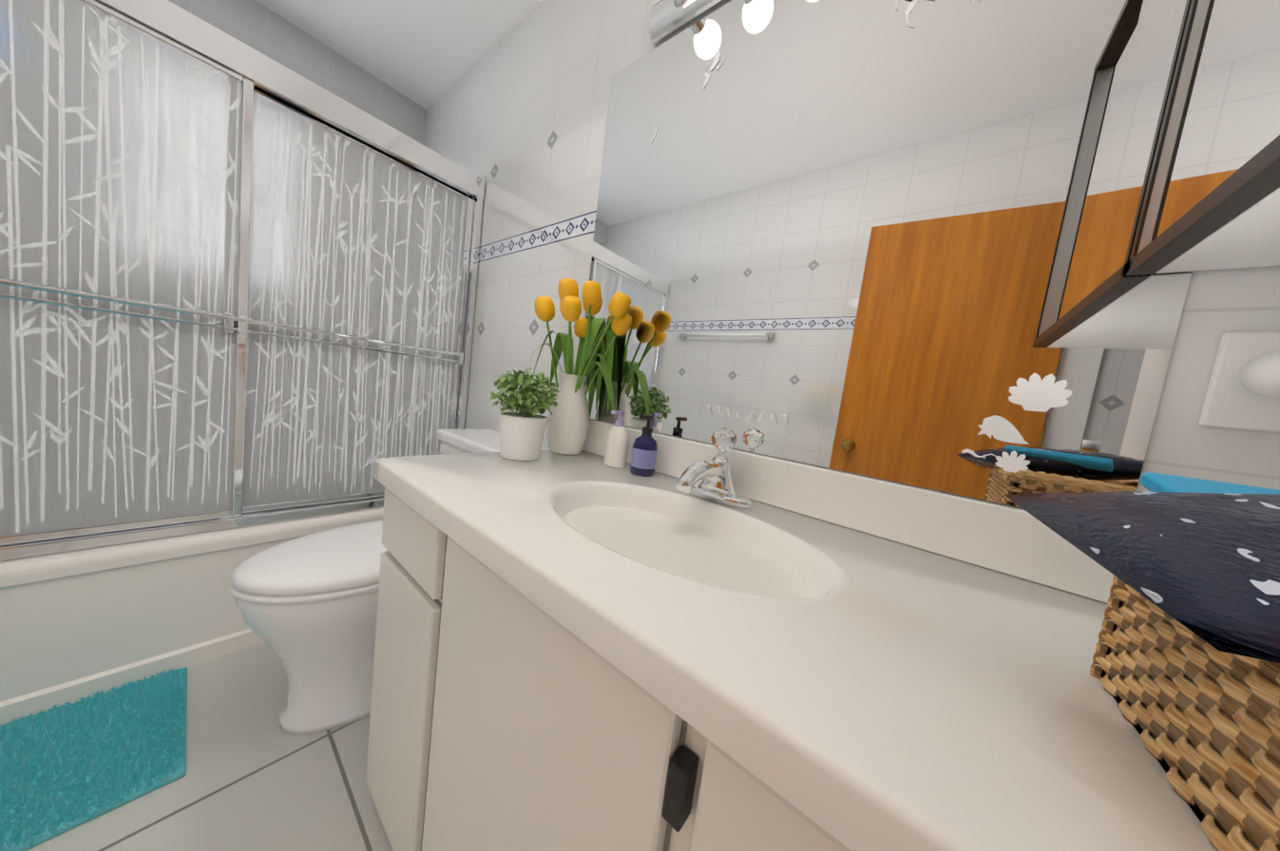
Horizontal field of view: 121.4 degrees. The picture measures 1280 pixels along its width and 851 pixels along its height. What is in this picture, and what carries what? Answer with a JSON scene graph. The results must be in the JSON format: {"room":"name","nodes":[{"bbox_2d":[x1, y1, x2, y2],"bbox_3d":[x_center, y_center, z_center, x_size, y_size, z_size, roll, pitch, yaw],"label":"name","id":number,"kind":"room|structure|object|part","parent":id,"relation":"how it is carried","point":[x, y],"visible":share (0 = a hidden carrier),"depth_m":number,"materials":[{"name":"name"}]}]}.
{"room":"bathroom","nodes":[
{"label":"bathroom","id":0,"kind":"room"},
{"bbox_2d":[24,642,392,850],"bbox_3d":[-0.400,1.006,0.404,4.380,0.100,1.740,11,7,38],"label":"floor","id":1,"kind":"structure","parent":0,"point":[255,778],"depth_m":0.85,"materials":[{"name":"tile"}]},
{"bbox_2d":[0,667,187,850],"bbox_3d":[-1.441,0.776,0.733,0.453,0.032,0.643,11,7,38],"label":"rug","id":2,"kind":"object","parent":1,"relation":"on","point":[68,766],"visible":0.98,"depth_m":0.85,"materials":[{"name":"teal fabric"}]},
{"bbox_2d":[0,507,383,725],"bbox_3d":[-1.656,0.491,1.414,0.793,0.420,1.496,11,7,38],"label":"bathtub","id":3,"kind":"object","parent":1,"relation":"on","point":[75,625],"visible":0.33,"depth_m":1.02,"materials":[{"name":"white ceramic"}]},
{"bbox_2d":[229,429,549,735],"bbox_3d":[-0.762,0.438,1.170,0.450,0.795,0.758,11,7,38],"label":"toilet","id":4,"kind":"object","parent":1,"relation":"on","point":[307,606],"visible":0.48,"depth_m":0.96,"materials":[{"name":"white ceramic"}]},
{"bbox_3d":[-0.825,0.380,1.078,0.388,0.062,0.534,11,7,38],"label":"seat","id":5,"kind":"part","parent":4,"relation":"part of","materials":[{"name":"white plastic"}]},
{"bbox_2d":[365,419,1217,850],"bbox_3d":[0.061,0.498,0.631,1.302,0.979,0.576,11,7,38],"label":"bathroom vanity","id":6,"kind":"object","parent":1,"relation":"on","point":[717,645],"visible":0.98,"depth_m":0.41,"materials":[{"name":"white paint"}]},
{"bbox_2d":[490,367,560,460],"bbox_3d":[-0.306,-0.034,0.948,0.170,0.240,0.173,11,7,38],"label":"potted plant","id":7,"kind":"object","parent":6,"relation":"on","point":[522,429],"visible":1,"depth_m":0.91,"materials":[{"name":"green plant"}]},
{"bbox_2d":[523,278,631,455],"bbox_3d":[-0.204,-0.166,1.055,0.350,0.507,0.201,11,7,38],"label":"vase","id":8,"kind":"object","parent":6,"relation":"on","point":[567,424],"visible":0.98,"depth_m":1.05,"materials":[{"name":"white ceramic"}]},
{"bbox_2d":[603,410,629,468],"bbox_3d":[-0.065,0.036,0.994,0.072,0.154,0.056,11,7,38],"label":"lotion bottle","id":9,"kind":"object","parent":6,"relation":"on","point":[617,446],"visible":1,"depth_m":0.98,"materials":[{"name":"white plastic"}]},
{"bbox_2d":[630,415,657,477],"bbox_3d":[0.014,0.050,0.942,0.067,0.155,0.068,11,7,38],"label":"soap dispenser","id":10,"kind":"object","parent":6,"relation":"on","point":[643,454],"visible":0.98,"depth_m":0.92,"materials":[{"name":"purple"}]},
{"bbox_2d":[675,427,751,509],"bbox_3d":[0.138,0.082,0.745,0.164,0.158,0.191,11,7,38],"label":"faucet","id":11,"kind":"object","parent":6,"relation":"on","point":[716,490],"depth_m":0.77,"materials":[{"name":"silver metal"}]},
{"bbox_2d":[1004,472,1279,850],"bbox_3d":[0.400,0.131,0.157,0.334,0.234,0.369,11,7,38],"label":"basket","id":12,"kind":"object","parent":6,"relation":"on","point":[1186,659],"visible":1,"depth_m":0.21,"materials":[{"name":"wicker"}]},
{"bbox_2d":[168,0,427,145],"bbox_3d":[-1.880,-0.592,1.606,0.120,2.470,1.500,11,7,38],"label":"wall","id":13,"kind":"structure","parent":0,"point":[262,29],"depth_m":1.67,"materials":[{"name":"paint"}]},
{"bbox_2d":[255,0,541,110],"bbox_3d":[-0.076,-1.534,0.175,4.380,0.100,1.740,11,7,38],"label":"ceiling","id":14,"kind":"structure","parent":0,"point":[427,54],"depth_m":1.58,"materials":[{"name":"white paint"}]},
{"bbox_2d":[424,0,1279,509],"bbox_3d":[0.268,-0.257,0.923,4.380,2.470,0.120,11,7,38],"label":"wall","id":15,"kind":"structure","parent":0,"point":[516,118],"depth_m":1.30,"materials":[{"name":"tile"}]},
{"bbox_2d":[0,0,243,536],"bbox_3d":[-1.482,-0.376,0.852,0.006,1.320,0.707,11,7,38],"label":"glass","id":16,"kind":"object","parent":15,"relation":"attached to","point":[92,510],"visible":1,"depth_m":0.95,"materials":[{"name":"white"}]},
{"bbox_2d":[0,0,241,533],"bbox_3d":[-1.480,-0.373,0.850,0.001,1.305,0.697,11,7,38],"label":"decal","id":17,"kind":"object","parent":16,"relation":"attached to","point":[23,331],"visible":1,"depth_m":0.94,"materials":[{"name":"white plastic"}]},
{"bbox_2d":[0,0,485,561],"bbox_3d":[-1.266,-0.391,1.113,0.082,1.474,1.494,11,7,38],"label":"shower door frame","id":18,"kind":"object","parent":15,"relation":"attached to","point":[190,34],"visible":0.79,"depth_m":1.13,"materials":[{"name":"silver metal"}]},
{"bbox_3d":[-1.468,-0.374,0.841,0.052,1.362,0.747,11,7,38],"label":"shower panel frame","id":19,"kind":"part","parent":18,"relation":"part of","materials":[{"name":"silver metal"}]},
{"bbox_3d":[-1.056,-0.371,1.392,0.052,1.362,0.729,11,7,38],"label":"shower panel frame","id":20,"kind":"part","parent":18,"relation":"part of","materials":[{"name":"silver metal"}]},
{"bbox_2d":[242,92,467,506],"bbox_3d":[-1.070,-0.373,1.403,0.006,1.320,0.689,11,7,38],"label":"glass","id":21,"kind":"object","parent":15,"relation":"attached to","point":[271,490],"visible":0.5,"depth_m":1.33,"materials":[{"name":"white"}]},
{"bbox_2d":[243,94,467,494],"bbox_3d":[-1.068,-0.371,1.400,0.001,1.305,0.681,11,7,38],"label":"decal","id":22,"kind":"object","parent":21,"relation":"attached to","point":[299,353],"visible":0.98,"depth_m":1.34,"materials":[{"name":"white plastic"}]},
{"bbox_2d":[649,0,727,46],"bbox_3d":[0.254,-1.091,0.763,0.660,0.104,0.156,11,7,38],"label":"light bar","id":23,"kind":"object","parent":15,"relation":"attached to","point":[669,18],"visible":0.95,"depth_m":0.96,"materials":[{"name":"silver metal"}]},
{"bbox_2d":[585,0,1192,508],"bbox_3d":[0.297,-0.480,0.819,1.175,1.083,0.007,11,7,38],"label":"mirror","id":24,"kind":"object","parent":15,"relation":"attached to","point":[889,239],"visible":0.98,"depth_m":0.67,"materials":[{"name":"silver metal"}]},
{"bbox_2d":[1198,331,1279,433],"bbox_3d":[0.745,-0.054,0.415,0.075,0.120,0.070,11,7,38],"label":"light switch","id":25,"kind":"object","parent":15,"relation":"attached to","point":[1243,391],"visible":1,"depth_m":0.44,"materials":[{"name":"white plastic"}]},
{"bbox_3d":[0.740,-0.059,0.412,0.056,0.056,0.060,11,7,38],"label":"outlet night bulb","id":26,"kind":"part","parent":25,"relation":"part of","materials":[{"name":"white plastic"}]},
{"bbox_3d":[0.676,-0.130,0.096,0.110,2.470,0.660,11,7,38],"label":"wall","id":27,"kind":"structure","parent":0,"visible":0},
{"bbox_2d":[1126,0,1279,275],"bbox_3d":[0.628,-0.535,0.193,0.204,0.685,0.555,11,7,38],"label":"medicine cabinet","id":28,"kind":"object","parent":27,"relation":"attached to","point":[1212,200],"visible":1,"depth_m":0.39,"materials":[{"name":"white mirror"}]}
]}

